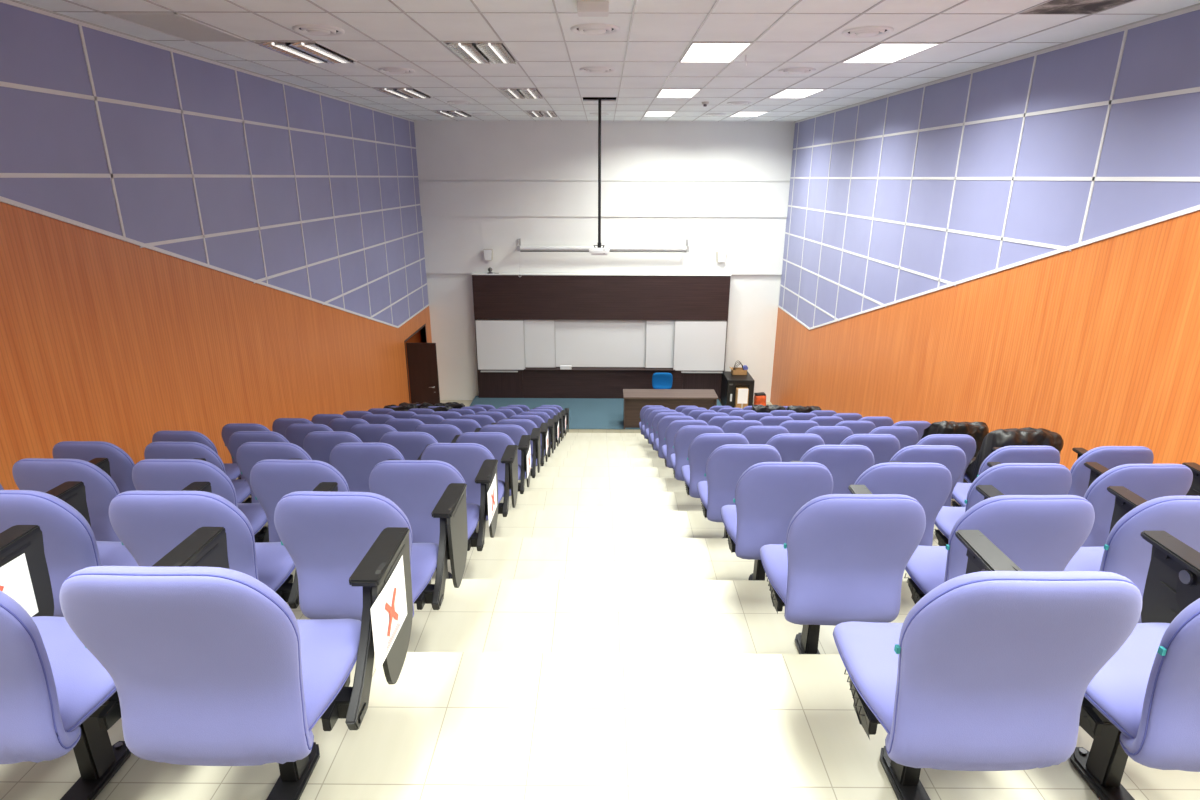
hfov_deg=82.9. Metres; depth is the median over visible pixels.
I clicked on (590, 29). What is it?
ceiling vent
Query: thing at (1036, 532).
chair
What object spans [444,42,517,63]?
recessed light
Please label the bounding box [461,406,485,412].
chair
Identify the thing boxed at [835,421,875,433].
chair
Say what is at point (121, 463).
chair
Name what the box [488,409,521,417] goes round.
chair
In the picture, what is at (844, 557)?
chair
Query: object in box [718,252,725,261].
grille
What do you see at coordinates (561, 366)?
box
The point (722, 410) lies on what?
chair
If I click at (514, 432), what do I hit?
chair
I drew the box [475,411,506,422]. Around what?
chair
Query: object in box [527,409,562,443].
chair
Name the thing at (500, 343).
whiteboard
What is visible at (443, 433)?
chair
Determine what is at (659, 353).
whiteboard
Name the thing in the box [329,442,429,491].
chair
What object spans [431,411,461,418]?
chair
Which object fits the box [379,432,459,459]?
chair
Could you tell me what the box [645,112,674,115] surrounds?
diffuser
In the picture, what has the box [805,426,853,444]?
chair
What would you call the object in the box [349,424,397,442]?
chair
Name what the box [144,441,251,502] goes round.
chair
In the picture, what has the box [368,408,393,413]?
chair
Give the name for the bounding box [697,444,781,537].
chair
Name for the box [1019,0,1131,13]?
ceiling vent
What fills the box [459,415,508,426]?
chair
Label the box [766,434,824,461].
chair
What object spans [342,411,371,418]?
chair
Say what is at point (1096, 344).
wall
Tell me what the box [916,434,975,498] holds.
chair
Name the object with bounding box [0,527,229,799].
chair
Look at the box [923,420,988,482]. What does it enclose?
plastic cover
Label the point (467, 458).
chair
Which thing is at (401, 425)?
chair
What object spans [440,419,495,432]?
chair
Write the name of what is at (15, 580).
sign
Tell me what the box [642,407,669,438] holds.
chair
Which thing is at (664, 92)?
recessed light
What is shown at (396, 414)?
chair
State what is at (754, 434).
chair
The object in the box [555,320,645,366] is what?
whiteboard
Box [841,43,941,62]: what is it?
recessed light
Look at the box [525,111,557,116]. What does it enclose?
recessed light
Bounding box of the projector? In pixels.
[589,97,609,254]
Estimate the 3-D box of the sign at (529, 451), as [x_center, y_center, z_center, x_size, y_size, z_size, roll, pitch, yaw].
[-0.606,0.524,5.816,0.006,0.220,0.307,0,18,0]
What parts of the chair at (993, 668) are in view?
under frame, seat, foot plate, backrest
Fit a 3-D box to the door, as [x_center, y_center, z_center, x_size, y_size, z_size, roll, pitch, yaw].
[-3.777,-0.259,14.609,0.620,1.970,0.091,0,18,0]
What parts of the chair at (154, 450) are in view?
backrest, seat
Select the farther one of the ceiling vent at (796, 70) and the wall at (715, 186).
the wall at (715, 186)
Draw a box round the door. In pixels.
[406,343,439,405]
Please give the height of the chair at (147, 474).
0.953 m
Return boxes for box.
[560,365,571,368]
[577,0,608,16]
[730,367,746,374]
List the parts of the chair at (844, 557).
seat, under frame, foot plate, backrest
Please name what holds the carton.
on the floor
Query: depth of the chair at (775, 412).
9.98 m
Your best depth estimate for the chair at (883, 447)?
5.21 m
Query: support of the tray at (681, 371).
on the whiteboard at (698, 345)
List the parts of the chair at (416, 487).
backrest, under frame, seat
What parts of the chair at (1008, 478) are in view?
under frame, seat, backrest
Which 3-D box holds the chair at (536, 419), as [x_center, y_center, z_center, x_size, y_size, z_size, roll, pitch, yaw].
[-0.862,0.522,8.571,0.550,0.953,0.782,0,18,0]
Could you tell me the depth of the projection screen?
15.52 m
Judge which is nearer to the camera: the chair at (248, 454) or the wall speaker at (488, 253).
the chair at (248, 454)
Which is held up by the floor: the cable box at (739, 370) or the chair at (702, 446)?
the chair at (702, 446)
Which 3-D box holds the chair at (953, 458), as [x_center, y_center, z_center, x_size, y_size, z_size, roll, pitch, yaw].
[2.119,0.626,4.717,0.550,0.953,0.782,1,18,1]
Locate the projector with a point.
(599, 250)
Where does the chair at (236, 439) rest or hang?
on the floor
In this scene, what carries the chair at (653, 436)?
on the floor
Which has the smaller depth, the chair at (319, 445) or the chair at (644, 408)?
the chair at (319, 445)
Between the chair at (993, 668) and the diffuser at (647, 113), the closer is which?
the chair at (993, 668)
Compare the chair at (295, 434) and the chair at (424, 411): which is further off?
the chair at (424, 411)
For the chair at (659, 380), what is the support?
on the stage
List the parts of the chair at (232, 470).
backrest, seat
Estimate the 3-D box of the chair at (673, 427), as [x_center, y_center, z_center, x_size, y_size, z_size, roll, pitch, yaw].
[0.960,0.553,7.604,0.550,0.953,0.782,0,18,0]
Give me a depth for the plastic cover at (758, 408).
10.89 m
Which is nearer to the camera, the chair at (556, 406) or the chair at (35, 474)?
the chair at (35, 474)
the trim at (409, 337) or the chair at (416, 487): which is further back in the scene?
the trim at (409, 337)
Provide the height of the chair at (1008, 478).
0.953 m
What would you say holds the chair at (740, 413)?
on the floor
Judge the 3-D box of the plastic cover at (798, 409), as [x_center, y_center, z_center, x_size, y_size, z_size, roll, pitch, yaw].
[3.307,0.208,11.012,0.528,0.247,0.248,0,18,-2]
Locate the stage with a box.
[470,396,721,432]
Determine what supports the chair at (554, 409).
on the floor
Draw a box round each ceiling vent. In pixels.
[103,12,248,41]
[292,24,344,36]
[378,67,414,73]
[570,23,619,35]
[579,66,614,72]
[589,113,609,115]
[727,101,751,104]
[778,67,815,73]
[842,26,893,37]
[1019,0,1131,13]
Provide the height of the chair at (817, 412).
0.953 m
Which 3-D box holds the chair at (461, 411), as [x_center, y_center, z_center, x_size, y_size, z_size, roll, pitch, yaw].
[-2.032,0.472,10.496,0.550,0.953,0.782,0,18,1]
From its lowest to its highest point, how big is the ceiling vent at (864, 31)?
0.032 m
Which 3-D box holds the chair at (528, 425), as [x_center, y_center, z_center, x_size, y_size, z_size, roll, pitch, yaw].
[-0.865,0.544,7.611,0.550,0.953,0.782,0,18,-1]
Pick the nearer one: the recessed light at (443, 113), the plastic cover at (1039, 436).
the plastic cover at (1039, 436)
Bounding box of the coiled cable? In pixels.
[733,361,743,369]
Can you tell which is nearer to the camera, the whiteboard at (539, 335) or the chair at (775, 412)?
the chair at (775, 412)
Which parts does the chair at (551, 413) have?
backrest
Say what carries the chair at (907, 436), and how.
on the floor
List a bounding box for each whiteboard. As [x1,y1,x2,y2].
[475,320,524,371]
[524,320,555,367]
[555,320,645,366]
[645,320,675,367]
[673,321,726,372]
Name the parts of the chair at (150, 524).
backrest, seat, under frame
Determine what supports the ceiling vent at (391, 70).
in the ceiling
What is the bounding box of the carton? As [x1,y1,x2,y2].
[735,388,748,408]
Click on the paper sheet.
(742, 393)
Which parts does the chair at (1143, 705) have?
under frame, foot plate, seat, backrest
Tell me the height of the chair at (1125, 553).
0.953 m
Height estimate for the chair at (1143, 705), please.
0.953 m
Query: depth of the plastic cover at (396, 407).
10.93 m
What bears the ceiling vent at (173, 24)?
in the ceiling
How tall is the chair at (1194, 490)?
0.953 m
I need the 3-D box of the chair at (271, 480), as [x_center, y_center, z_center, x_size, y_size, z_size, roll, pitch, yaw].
[-1.465,0.633,3.771,0.550,0.953,0.782,1,18,1]
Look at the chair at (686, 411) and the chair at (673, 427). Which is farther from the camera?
the chair at (686, 411)
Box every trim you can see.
[0,0,428,327]
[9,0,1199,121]
[404,323,426,402]
[778,5,1199,329]
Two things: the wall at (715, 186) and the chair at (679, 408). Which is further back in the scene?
the wall at (715, 186)
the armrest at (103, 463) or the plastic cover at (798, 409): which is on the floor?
the armrest at (103, 463)
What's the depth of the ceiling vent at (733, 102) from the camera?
11.05 m
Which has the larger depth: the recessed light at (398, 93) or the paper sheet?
the paper sheet
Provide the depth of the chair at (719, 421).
8.07 m
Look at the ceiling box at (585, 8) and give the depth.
4.74 m
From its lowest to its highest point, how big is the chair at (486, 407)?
0.953 m
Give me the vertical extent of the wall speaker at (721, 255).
0.260 m
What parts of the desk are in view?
panel, modesty panel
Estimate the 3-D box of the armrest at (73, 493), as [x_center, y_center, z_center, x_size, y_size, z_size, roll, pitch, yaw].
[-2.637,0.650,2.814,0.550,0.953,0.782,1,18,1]
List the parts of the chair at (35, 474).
backrest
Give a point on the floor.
(608, 640)
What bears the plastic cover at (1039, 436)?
on the chair at (966, 478)
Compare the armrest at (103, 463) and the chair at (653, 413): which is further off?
the chair at (653, 413)
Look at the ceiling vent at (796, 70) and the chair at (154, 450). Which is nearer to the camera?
the chair at (154, 450)
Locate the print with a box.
[386,623,400,652]
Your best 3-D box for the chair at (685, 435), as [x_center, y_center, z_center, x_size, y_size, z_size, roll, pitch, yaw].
[0.956,0.576,6.643,0.550,0.953,0.782,1,18,1]
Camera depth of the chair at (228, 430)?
6.17 m
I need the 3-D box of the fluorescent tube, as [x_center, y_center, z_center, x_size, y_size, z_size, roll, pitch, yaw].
[-2.854,-3.432,6.696,0.522,0.002,1.081,0,18,0]
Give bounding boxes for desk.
[623,389,717,428]
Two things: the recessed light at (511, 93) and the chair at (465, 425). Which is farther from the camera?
the recessed light at (511, 93)
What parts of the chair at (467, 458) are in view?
backrest, under frame, seat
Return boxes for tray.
[480,371,517,371]
[681,371,722,372]
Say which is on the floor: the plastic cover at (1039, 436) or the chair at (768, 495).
the chair at (768, 495)
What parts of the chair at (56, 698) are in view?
backrest, seat, foot plate, under frame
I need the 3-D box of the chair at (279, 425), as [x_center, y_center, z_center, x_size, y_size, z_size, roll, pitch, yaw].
[-3.214,0.534,7.619,0.550,0.953,0.782,0,18,1]
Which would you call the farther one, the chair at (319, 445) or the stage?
the stage
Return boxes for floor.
[0,400,1199,799]
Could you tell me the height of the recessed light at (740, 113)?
0.012 m
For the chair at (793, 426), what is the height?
0.953 m
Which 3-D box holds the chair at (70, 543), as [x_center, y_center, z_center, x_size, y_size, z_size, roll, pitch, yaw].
[-2.052,0.653,2.813,0.550,0.953,0.782,0,18,1]
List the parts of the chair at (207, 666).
backrest, foot plate, seat, under frame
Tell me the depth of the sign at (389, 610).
1.95 m
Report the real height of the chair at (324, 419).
0.953 m
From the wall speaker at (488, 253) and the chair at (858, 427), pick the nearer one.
the chair at (858, 427)
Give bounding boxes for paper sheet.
[737,389,747,403]
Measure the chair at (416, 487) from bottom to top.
0.953 m
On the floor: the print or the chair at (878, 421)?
the chair at (878, 421)
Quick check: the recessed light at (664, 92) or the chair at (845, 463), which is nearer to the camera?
the chair at (845, 463)
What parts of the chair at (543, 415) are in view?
backrest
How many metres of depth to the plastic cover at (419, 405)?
11.93 m
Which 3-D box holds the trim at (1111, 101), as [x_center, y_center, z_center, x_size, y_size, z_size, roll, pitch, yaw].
[4.204,-0.899,5.540,0.014,4.124,21.130,0,18,0]
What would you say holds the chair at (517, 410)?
on the floor
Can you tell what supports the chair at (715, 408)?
on the floor
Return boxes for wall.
[0,2,431,489]
[414,121,794,400]
[770,9,1199,469]
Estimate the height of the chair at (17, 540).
0.953 m
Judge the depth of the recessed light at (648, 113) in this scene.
13.02 m
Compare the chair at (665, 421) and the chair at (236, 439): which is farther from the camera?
the chair at (665, 421)
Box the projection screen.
[517,238,688,276]
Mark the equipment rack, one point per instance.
(730, 382)
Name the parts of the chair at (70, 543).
backrest, seat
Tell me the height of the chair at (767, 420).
0.953 m
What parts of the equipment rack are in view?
door, glass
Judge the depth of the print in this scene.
1.99 m
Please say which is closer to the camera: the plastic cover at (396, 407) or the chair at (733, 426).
the chair at (733, 426)
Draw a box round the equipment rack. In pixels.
[720,371,754,407]
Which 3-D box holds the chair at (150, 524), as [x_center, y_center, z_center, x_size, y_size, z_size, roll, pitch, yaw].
[-1.468,0.655,2.811,0.550,0.953,0.782,0,18,0]
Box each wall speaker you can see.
[483,249,492,260]
[716,251,726,262]
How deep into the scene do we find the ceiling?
6.28 m
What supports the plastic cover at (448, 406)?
on the chair
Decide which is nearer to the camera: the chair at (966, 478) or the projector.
the chair at (966, 478)
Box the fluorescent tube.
[260,42,350,59]
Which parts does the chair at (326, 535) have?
backrest, under frame, seat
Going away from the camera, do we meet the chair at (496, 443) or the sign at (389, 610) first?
the sign at (389, 610)
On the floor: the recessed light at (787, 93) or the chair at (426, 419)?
the chair at (426, 419)
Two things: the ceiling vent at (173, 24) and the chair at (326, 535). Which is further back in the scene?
the ceiling vent at (173, 24)
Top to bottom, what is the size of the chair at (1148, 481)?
0.953 m
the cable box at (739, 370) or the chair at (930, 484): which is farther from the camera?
the cable box at (739, 370)
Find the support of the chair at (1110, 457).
on the floor
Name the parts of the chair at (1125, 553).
seat, backrest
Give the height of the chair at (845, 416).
0.953 m
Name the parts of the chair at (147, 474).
backrest, seat, under frame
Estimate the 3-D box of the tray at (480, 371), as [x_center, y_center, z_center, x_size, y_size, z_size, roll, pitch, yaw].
[-2.434,-0.689,16.424,0.900,0.025,0.060,0,18,0]
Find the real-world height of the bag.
0.343 m
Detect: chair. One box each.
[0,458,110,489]
[0,482,211,616]
[0,525,53,616]
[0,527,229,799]
[12,458,205,541]
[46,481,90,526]
[52,441,135,492]
[59,527,412,799]
[109,482,337,608]
[132,458,302,541]
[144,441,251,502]
[152,431,240,478]
[221,423,269,477]
[228,431,289,494]
[236,442,311,502]
[250,459,399,541]
[272,418,313,436]
[274,483,467,620]
[285,424,332,449]
[303,431,362,463]
[311,414,345,425]
[328,418,368,431]
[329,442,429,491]
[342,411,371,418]
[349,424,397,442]
[361,414,394,423]
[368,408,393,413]
[369,459,497,578]
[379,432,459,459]
[384,419,423,431]
[387,411,415,418]
[408,408,434,414]
[410,414,444,423]
[414,424,480,442]
[421,443,517,532]
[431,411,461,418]
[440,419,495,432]
[448,409,474,414]
[455,432,530,496]
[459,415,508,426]
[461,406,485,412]
[472,405,495,410]
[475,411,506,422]
[479,425,540,479]
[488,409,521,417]
[496,419,547,466]
[498,407,527,414]
[506,405,534,411]
[509,415,554,456]
[519,412,558,449]
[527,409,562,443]
[535,407,565,438]
[540,405,568,432]
[639,405,663,434]
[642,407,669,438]
[646,410,676,444]
[650,412,685,450]
[652,373,672,388]
[655,416,694,458]
[662,420,708,467]
[670,425,723,480]
[675,406,697,411]
[681,407,706,415]
[681,433,748,497]
[688,410,716,419]
[696,412,728,422]
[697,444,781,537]
[707,416,743,427]
[709,406,731,411]
[717,408,742,413]
[720,461,832,580]
[721,420,762,433]
[728,410,756,416]
[741,426,789,444]
[742,413,772,420]
[759,416,792,425]
[759,485,925,653]
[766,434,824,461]
[770,410,795,415]
[779,420,818,433]
[788,413,816,419]
[800,445,873,493]
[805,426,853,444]
[809,416,843,425]
[810,410,836,415]
[833,413,862,420]
[833,530,1141,799]
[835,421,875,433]
[840,434,899,464]
[851,461,951,545]
[858,417,893,427]
[869,426,917,449]
[889,445,965,506]
[892,421,929,441]
[904,485,1094,603]
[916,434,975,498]
[934,462,1071,545]
[951,446,1059,506]
[963,472,969,482]
[1064,486,1199,622]
[1067,446,1153,497]
[1070,531,1199,799]
[1081,462,1192,546]
[1182,462,1199,495]
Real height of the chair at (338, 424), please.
0.953 m
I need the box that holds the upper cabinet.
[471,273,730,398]
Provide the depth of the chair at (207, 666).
1.53 m
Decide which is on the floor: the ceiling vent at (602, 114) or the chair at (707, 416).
the chair at (707, 416)
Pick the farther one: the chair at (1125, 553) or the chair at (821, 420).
the chair at (821, 420)
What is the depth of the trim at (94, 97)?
7.16 m
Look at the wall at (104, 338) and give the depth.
6.72 m
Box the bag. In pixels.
[753,392,765,405]
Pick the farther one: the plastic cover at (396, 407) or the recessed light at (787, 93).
the plastic cover at (396, 407)
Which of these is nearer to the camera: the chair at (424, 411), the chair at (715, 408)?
the chair at (424, 411)
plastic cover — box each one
[384,403,417,410]
[400,402,432,407]
[420,404,452,410]
[434,402,463,408]
[751,404,785,412]
[787,405,821,412]
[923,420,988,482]
[965,428,1063,482]
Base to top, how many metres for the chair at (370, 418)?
0.953 m
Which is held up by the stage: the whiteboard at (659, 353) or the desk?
the desk
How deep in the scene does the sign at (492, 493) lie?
3.88 m
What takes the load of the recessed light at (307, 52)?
in the ceiling
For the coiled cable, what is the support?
in the cable box at (739, 370)
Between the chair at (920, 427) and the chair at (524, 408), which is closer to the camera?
the chair at (920, 427)
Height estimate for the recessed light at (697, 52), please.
0.012 m
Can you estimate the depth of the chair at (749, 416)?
9.03 m
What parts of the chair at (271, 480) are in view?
backrest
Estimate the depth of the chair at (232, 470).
5.22 m
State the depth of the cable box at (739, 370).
16.10 m
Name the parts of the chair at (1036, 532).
under frame, seat, backrest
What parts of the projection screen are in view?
casing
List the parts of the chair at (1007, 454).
under frame, seat, backrest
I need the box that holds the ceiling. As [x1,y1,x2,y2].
[17,0,1199,121]
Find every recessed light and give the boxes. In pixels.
[255,41,356,63]
[375,88,432,98]
[433,110,472,116]
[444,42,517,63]
[498,88,543,98]
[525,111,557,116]
[644,111,676,116]
[656,88,700,97]
[679,42,751,62]
[729,111,768,116]
[768,89,825,97]
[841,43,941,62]
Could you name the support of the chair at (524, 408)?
on the floor
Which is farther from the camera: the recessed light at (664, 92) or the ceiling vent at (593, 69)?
the recessed light at (664, 92)
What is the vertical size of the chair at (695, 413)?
0.953 m
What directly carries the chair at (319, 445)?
on the floor
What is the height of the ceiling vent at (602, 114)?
0.032 m
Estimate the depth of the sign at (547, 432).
7.68 m
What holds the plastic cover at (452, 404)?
on the chair
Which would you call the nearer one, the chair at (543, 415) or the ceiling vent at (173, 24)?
the ceiling vent at (173, 24)
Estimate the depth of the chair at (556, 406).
12.42 m
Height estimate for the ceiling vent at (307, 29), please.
0.032 m
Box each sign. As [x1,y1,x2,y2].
[0,553,38,616]
[370,555,406,674]
[487,474,496,525]
[527,447,530,477]
[546,432,547,453]

